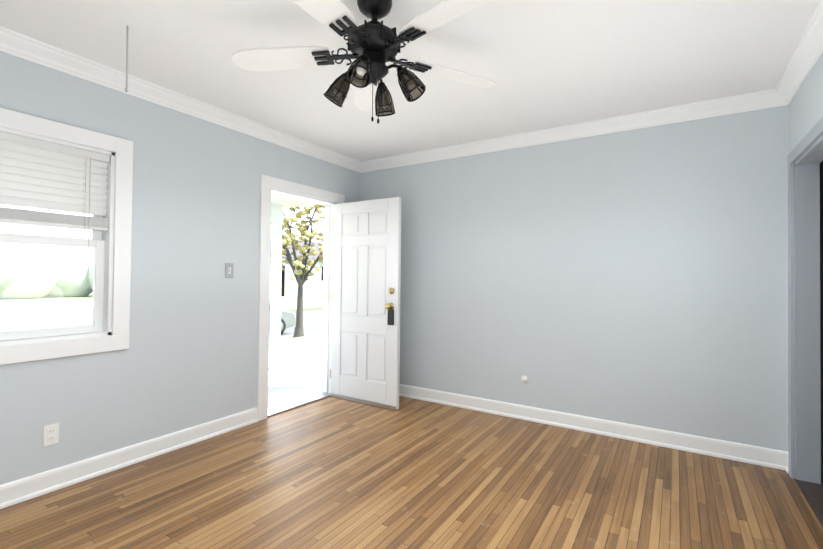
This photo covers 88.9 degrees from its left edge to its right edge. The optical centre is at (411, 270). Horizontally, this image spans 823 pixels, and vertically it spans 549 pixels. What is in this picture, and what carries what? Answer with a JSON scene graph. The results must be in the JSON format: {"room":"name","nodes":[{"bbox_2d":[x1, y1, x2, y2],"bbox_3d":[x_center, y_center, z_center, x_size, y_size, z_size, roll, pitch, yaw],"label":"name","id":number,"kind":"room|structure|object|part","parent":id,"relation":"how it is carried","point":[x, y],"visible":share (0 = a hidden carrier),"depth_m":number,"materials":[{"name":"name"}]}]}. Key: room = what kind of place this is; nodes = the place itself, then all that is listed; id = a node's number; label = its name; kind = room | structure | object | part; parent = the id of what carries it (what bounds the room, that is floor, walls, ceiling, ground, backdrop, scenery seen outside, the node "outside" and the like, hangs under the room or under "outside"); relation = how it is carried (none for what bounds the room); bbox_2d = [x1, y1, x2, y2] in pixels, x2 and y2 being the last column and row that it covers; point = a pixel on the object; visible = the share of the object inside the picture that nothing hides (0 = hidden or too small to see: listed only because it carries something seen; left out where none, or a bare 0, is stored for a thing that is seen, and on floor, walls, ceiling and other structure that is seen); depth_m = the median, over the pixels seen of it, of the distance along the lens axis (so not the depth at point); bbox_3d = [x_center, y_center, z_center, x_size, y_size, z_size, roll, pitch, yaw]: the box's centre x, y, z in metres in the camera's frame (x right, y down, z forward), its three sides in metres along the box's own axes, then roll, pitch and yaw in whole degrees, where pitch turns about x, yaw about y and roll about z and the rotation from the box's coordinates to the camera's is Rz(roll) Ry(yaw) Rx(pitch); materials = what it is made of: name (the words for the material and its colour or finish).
{"room":"empty living room","nodes":[
{"label":"empty living room","id":0,"kind":"room"},
{"bbox_2d":[0,51,359,484],"bbox_3d":[-1.822,0.509,2.768,0.160,3.440,4.720,0,-1,32],"label":"wall","id":1,"kind":"structure","parent":0,"point":[188,358],"depth_m":2.84,"materials":[{"name":"paint"}]},
{"bbox_2d":[43,423,58,446],"bbox_3d":[-2.000,0.911,2.328,0.009,0.114,0.070,0,-1,32],"label":"electrical outlet","id":2,"kind":"object","parent":1,"relation":"attached to","point":[51,434],"visible":1,"depth_m":2.32,"materials":[{"name":"white plastic"}]},
{"bbox_2d":[0,107,133,364],"bbox_3d":[-2.240,-0.178,2.115,0.210,1.316,1.415,0,-1,32],"label":"window","id":3,"kind":"structure","parent":1,"relation":"in","point":[43,277],"depth_m":2.54,"materials":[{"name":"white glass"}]},
{"bbox_3d":[-2.244,-0.178,2.118,0.080,1.086,1.185,0,-1,32],"label":"window sash","id":4,"kind":"part","parent":3,"relation":"part of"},
{"bbox_2d":[0,131,109,230],"bbox_3d":[-2.191,-0.487,2.091,0.054,0.464,1.169,0,-1,32],"label":"window blinds","id":5,"kind":"object","parent":3,"relation":"attached to","point":[36,173],"visible":0.88,"depth_m":2.35,"materials":[{"name":"white plastic"}]},
{"bbox_2d":[83,174,85,228],"bbox_3d":[-1.922,-0.460,2.470,0.002,0.426,0.002,0,-1,32],"label":"blind cord","id":6,"kind":"object","parent":5,"relation":"hanging from","point":[85,174],"depth_m":2.47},
{"bbox_2d":[87,157,90,282],"bbox_3d":[-1.909,-0.299,2.483,0.003,0.746,0.002,0,-1,32],"label":"blind cord","id":7,"kind":"object","parent":5,"relation":"hanging from","point":[89,209],"depth_m":2.48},
{"bbox_2d":[0,407,257,508],"bbox_3d":[-2.091,1.160,2.171,0.024,0.115,3.065,0,-1,32],"label":"baseboard","id":8,"kind":"structure","parent":1,"relation":"attached to","point":[29,487],"depth_m":2.58,"materials":[{"name":"white wood"}]},
{"bbox_2d":[0,26,362,172],"bbox_3d":[-1.704,-1.163,2.729,0.078,0.096,4.400,0,-1,32],"label":"crown molding","id":9,"kind":"structure","parent":1,"relation":"attached to","point":[13,43],"depth_m":2.72,"materials":[{"name":"white wood"}]},
{"bbox_2d":[225,263,232,277],"bbox_3d":[-1.411,0.000,3.253,0.016,0.114,0.070,0,-1,32],"label":"light switch","id":10,"kind":"object","parent":1,"relation":"attached to","point":[228,270],"visible":1,"depth_m":3.25,"materials":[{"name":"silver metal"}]},
{"bbox_2d":[268,391,329,416],"bbox_3d":[-1.084,1.253,3.954,0.180,0.022,0.840,0,-1,32],"label":"front door sill","id":11,"kind":"structure","parent":1,"relation":"attached to","point":[291,404],"depth_m":3.93,"materials":[{"name":"silver metal"}]},
{"bbox_2d":[257,174,344,420],"bbox_3d":[-1.065,0.230,3.964,0.200,2.050,1.030,0,-1,32],"label":"door frame","id":12,"kind":"structure","parent":1,"relation":"attached to","point":[267,183],"depth_m":3.63,"materials":[{"name":"white wood"}]},
{"bbox_2d":[330,197,400,410],"bbox_3d":[-0.450,0.293,4.018,0.798,1.929,0.192,0,-1,32],"label":"door leaf","id":13,"kind":"structure","parent":1,"relation":"in","point":[365,349],"depth_m":3.98,"materials":[{"name":"white wood"}]},
{"bbox_3d":[-0.473,1.240,3.983,0.798,0.034,0.006,0,-1,32],"label":"door sweep","id":14,"kind":"part","parent":13,"relation":"part of","materials":[{"name":"white wood"}]},
{"bbox_3d":[-0.171,0.255,3.843,0.064,0.202,0.192,0,-1,32],"label":"door hardware","id":15,"kind":"part","parent":13,"relation":"part of","materials":[{"name":"gold metal"}]},
{"bbox_2d":[387,309,393,324],"bbox_3d":[-0.189,0.424,3.815,0.066,0.140,0.016,0,-1,32],"label":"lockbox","id":16,"kind":"object","parent":13,"relation":"attached to","point":[390,317],"visible":0.94,"depth_m":3.81,"materials":[{"name":"black metal"}]},
{"bbox_2d":[0,0,820,161],"bbox_3d":[0.356,-1.268,1.429,5.270,0.120,4.720,0,-1,32],"label":"ceiling","id":17,"kind":"structure","parent":0,"point":[545,64],"depth_m":2.33,"materials":[{"name":"paint"}]},
{"bbox_2d":[125,26,127,91],"bbox_3d":[-1.411,-1.052,2.080,0.014,0.330,0.012,0,-1,32],"label":"cord","id":18,"kind":"object","parent":17,"relation":"hanging from","point":[126,88],"visible":1,"depth_m":2.08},
{"bbox_2d":[232,0,496,123],"bbox_3d":[-0.171,-0.921,1.821,1.280,0.574,1.259,0,-1,32],"label":"fan","id":19,"kind":"object","parent":17,"relation":"hanging from","point":[374,44],"visible":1,"depth_m":1.83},
{"bbox_3d":[-0.166,-1.019,1.866,0.234,0.376,0.228,0,-1,32],"label":"motor","id":20,"kind":"part","parent":19,"relation":"part of","materials":[{"name":"black metal"}]},
{"bbox_3d":[-0.168,-0.811,1.863,0.441,0.128,0.441,0,-1,32],"label":"shade glass","id":21,"kind":"part","parent":19,"relation":"part of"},
{"bbox_2d":[0,396,822,548],"bbox_3d":[-0.262,1.291,1.765,3.870,0.120,4.720,0,-1,32],"label":"floor","id":22,"kind":"structure","parent":0,"point":[330,472],"depth_m":2.33,"materials":[{"name":"brown wood"}]},
{"bbox_2d":[794,478,822,526],"bbox_3d":[2.129,1.259,2.118,0.125,0.013,0.950,0,-1,32],"label":"door threshold sill","id":23,"kind":"structure","parent":22,"relation":"on","point":[812,493],"depth_m":2.35,"materials":[{"name":"wood"}]},
{"bbox_2d":[360,105,788,451],"bbox_3d":[0.970,0.052,3.711,3.550,2.440,0.160,0,-1,32],"label":"wall","id":24,"kind":"structure","parent":0,"point":[639,277],"depth_m":3.24,"materials":[{"name":"paint"}]},
{"bbox_2d":[521,376,528,383],"bbox_3d":[0.968,0.935,3.588,0.072,0.072,0.016,0,-1,32],"label":"outlet","id":25,"kind":"object","parent":24,"relation":"attached to","point":[524,379],"visible":1,"depth_m":3.59,"materials":[{"name":"white plastic"}]},
{"bbox_2d":[360,89,775,171],"bbox_3d":[0.914,-1.122,3.630,3.360,0.096,0.078,0,-1,32],"label":"crown molding","id":26,"kind":"structure","parent":24,"relation":"attached to","point":[758,100],"depth_m":3.31,"materials":[{"name":"white wood"}]},
{"bbox_2d":[399,384,788,473],"bbox_3d":[0.901,1.212,3.605,3.550,0.115,0.050,0,-1,32],"label":"baseboard","id":27,"kind":"structure","parent":24,"relation":"attached to","point":[762,456],"depth_m":3.20,"materials":[{"name":"white wood"}]},
{"bbox_2d":[789,52,822,228],"bbox_3d":[1.293,0.513,0.798,0.110,3.440,4.720,0,-1,32],"label":"wall","id":28,"kind":"structure","parent":0,"point":[806,110],"depth_m":2.34,"materials":[{"name":"paint"}]},
{"bbox_2d":[772,0,822,106],"bbox_3d":[1.231,-1.159,0.873,0.078,0.096,4.400,0,-1,32],"label":"crown molding","id":29,"kind":"structure","parent":28,"relation":"attached to","point":[808,51],"depth_m":2.26,"materials":[{"name":"white wood"}]},
{"bbox_2d":[788,117,822,483],"bbox_3d":[2.129,0.261,2.139,0.130,2.000,1.090,0,-1,32],"label":"door frame","id":30,"kind":"structure","parent":28,"relation":"attached to","point":[807,330],"depth_m":2.52,"materials":[{"name":"white wood"}]},
{"bbox_2d":[820,161,822,472],"bbox_3d":[3.086,0.055,2.408,1.200,2.440,0.100,0,-1,32],"label":"wall","id":31,"kind":"structure","parent":0,"point":[821,264],"depth_m":2.65,"materials":[{"name":"grey paint"}]},
{"label":"outside","id":32,"kind":"structure","parent":0,"visible":0},
{"bbox_2d":[0,292,322,330],"bbox_3d":[-32.925,2.272,25.002,43.500,0.420,120.000,0,-1,32],"label":"ground","id":33,"kind":"structure","parent":32,"point":[309,303],"depth_m":23.05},
{"bbox_2d":[0,204,323,299],"bbox_3d":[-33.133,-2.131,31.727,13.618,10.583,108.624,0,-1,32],"label":"tree","id":34,"kind":"object","parent":33,"relation":"on","point":[21,286],"visible":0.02,"depth_m":33.11,"materials":[{"name":"white"}]},
{"bbox_2d":[270,257,322,297],"bbox_3d":[-15.443,0.686,40.015,9.000,3.800,16.000,0,-1,32],"label":"house","id":35,"kind":"structure","parent":33,"relation":"on","point":[313,287],"depth_m":39.91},
{"bbox_2d":[270,238,320,258],"bbox_3d":[-15.412,-2.314,40.059,10.000,2.200,17.200,0,-1,32],"label":"roof","id":36,"kind":"structure","parent":35,"relation":"on","point":[316,246],"depth_m":41.24,"materials":[{"name":"white"}]},
{"bbox_2d":[281,266,322,295],"bbox_3d":[-11.803,0.884,37.295,0.060,2.800,12.900,0,-1,32],"label":"window","id":37,"kind":"structure","parent":35,"relation":"attached to","point":[283,283],"depth_m":37.70,"materials":[{"name":"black glass"}]},
{"bbox_2d":[305,265,322,281],"bbox_3d":[-11.796,0.184,37.305,0.040,1.600,13.100,0,-1,32],"label":"trim","id":38,"kind":"structure","parent":35,"relation":"attached to","point":[320,274],"depth_m":41.64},
{"bbox_2d":[269,309,322,337],"bbox_3d":[-11.373,2.356,11.372,7.500,0.300,120.000,0,-1,32],"label":"ground","id":39,"kind":"structure","parent":32,"point":[312,320],"depth_m":19.41,"materials":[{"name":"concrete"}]},
{"bbox_2d":[269,303,295,333],"bbox_3d":[-6.199,1.602,14.222,1.756,1.400,4.420,0,-1,32],"label":"car","id":40,"kind":"object","parent":39,"relation":"on","point":[288,318],"visible":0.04,"depth_m":15.20,"materials":[{"name":"paint"}]},
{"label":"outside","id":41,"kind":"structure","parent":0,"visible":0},
{"bbox_2d":[269,330,321,356],"bbox_3d":[-4.464,1.964,7.011,8.840,1.100,120.000,0,-1,32],"label":"lawn","id":42,"kind":"structure","parent":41,"point":[309,343],"depth_m":8.30,"materials":[{"name":"white"}]},
{"bbox_2d":[268,351,321,407],"bbox_3d":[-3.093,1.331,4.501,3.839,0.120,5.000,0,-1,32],"label":"porch","id":43,"kind":"object","parent":42,"relation":"on","point":[292,376],"visible":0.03,"depth_m":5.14,"materials":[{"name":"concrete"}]},
{"bbox_2d":[269,195,315,351],"bbox_3d":[-2.619,0.007,4.230,2.749,2.530,5.400,0,-1,32],"label":"porch roof","id":44,"kind":"structure","parent":43,"relation":"on","point":[278,204],"depth_m":6.80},
{"bbox_2d":[270,204,323,337],"bbox_3d":[-2.758,-1.119,10.889,3.452,5.538,4.674,0,-1,32],"label":"tree","id":45,"kind":"object","parent":42,"relation":"on","point":[288,237],"visible":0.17,"depth_m":10.19,"materials":[{"name":"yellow plant"}]}
]}

